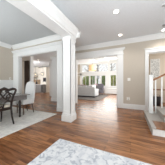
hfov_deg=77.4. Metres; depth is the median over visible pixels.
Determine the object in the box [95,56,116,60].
trim
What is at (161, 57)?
wall
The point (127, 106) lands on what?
baseboard
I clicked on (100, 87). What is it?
armchair
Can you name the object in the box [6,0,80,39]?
trim
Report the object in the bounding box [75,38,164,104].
wall
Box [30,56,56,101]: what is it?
trim
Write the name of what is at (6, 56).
wall
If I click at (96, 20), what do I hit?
ceiling
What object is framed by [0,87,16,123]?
dining chair
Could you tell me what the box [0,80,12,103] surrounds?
trim
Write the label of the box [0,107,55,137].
area rug
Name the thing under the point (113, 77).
tree
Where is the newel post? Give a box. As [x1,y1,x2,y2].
[148,75,153,112]
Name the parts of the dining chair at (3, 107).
seat frame, frame, leg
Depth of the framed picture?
5.78 m
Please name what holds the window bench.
on the floor
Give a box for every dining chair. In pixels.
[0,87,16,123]
[16,81,35,114]
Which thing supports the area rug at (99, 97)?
on the floor
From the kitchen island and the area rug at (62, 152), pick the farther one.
the kitchen island
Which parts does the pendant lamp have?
lamp shade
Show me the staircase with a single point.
(155, 121)
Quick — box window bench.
[105,88,116,93]
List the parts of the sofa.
frame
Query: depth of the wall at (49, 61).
8.69 m
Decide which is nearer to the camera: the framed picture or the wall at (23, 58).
the framed picture
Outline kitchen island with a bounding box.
[35,84,46,92]
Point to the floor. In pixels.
(101, 125)
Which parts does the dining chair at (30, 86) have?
seat, backrest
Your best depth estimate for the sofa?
7.67 m
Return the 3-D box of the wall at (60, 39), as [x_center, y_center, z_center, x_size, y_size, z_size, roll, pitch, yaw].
[-2.128,-0.350,4.606,3.090,2.900,0.150,0,0,25]
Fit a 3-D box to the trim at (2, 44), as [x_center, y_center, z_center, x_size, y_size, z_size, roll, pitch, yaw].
[-4.413,-1.720,2.924,0.130,0.160,4.570,0,0,25]
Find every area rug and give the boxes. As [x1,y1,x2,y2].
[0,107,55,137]
[27,139,151,164]
[78,94,107,100]
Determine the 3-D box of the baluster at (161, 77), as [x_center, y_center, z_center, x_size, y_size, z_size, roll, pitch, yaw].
[2.324,0.295,3.021,0.032,0.913,0.032,0,0,25]
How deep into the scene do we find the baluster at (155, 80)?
3.07 m
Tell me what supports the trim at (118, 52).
attached to the wall at (134, 53)
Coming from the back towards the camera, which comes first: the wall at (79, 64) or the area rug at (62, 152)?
the wall at (79, 64)
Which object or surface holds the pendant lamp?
hanging from the ceiling
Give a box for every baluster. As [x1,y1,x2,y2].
[155,80,155,112]
[161,77,162,107]
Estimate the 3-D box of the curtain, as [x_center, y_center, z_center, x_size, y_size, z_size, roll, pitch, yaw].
[-3.780,-0.185,6.943,0.440,2.530,0.044,0,0,25]
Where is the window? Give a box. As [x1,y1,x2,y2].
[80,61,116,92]
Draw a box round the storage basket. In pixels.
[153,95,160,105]
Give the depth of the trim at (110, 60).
10.46 m
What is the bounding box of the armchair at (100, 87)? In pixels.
[96,84,103,92]
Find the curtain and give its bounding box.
[24,61,28,93]
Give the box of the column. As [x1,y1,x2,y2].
[61,35,75,122]
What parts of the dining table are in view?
leg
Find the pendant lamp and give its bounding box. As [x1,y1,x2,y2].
[89,60,95,70]
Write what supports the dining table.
on the area rug at (7, 127)
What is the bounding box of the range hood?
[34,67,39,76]
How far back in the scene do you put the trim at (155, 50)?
4.04 m
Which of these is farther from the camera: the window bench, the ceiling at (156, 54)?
the window bench
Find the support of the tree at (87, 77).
on the ground
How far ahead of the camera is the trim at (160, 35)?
4.35 m
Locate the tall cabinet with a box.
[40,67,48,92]
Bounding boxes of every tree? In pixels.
[84,76,97,85]
[111,75,115,85]
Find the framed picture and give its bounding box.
[150,59,159,76]
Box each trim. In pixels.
[0,41,11,48]
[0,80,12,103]
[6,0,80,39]
[11,41,61,111]
[12,34,61,49]
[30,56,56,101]
[75,33,164,50]
[75,47,124,107]
[78,59,116,86]
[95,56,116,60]
[144,46,164,110]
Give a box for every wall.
[0,46,12,79]
[13,39,61,92]
[22,56,29,93]
[49,61,50,95]
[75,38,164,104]
[78,64,79,84]
[149,55,164,102]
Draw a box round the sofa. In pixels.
[78,85,98,96]
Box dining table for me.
[0,92,29,116]
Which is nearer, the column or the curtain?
the column
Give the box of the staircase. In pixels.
[144,106,164,136]
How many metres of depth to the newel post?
3.09 m
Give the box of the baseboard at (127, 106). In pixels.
[123,103,144,109]
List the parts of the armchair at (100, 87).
backrest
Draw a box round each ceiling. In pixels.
[0,0,164,66]
[149,53,164,55]
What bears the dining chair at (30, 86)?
on the area rug at (7, 127)
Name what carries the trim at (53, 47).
attached to the wall at (60, 39)
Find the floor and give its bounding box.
[0,92,164,164]
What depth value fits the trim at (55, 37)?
4.33 m
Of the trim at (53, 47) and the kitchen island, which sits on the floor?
the kitchen island

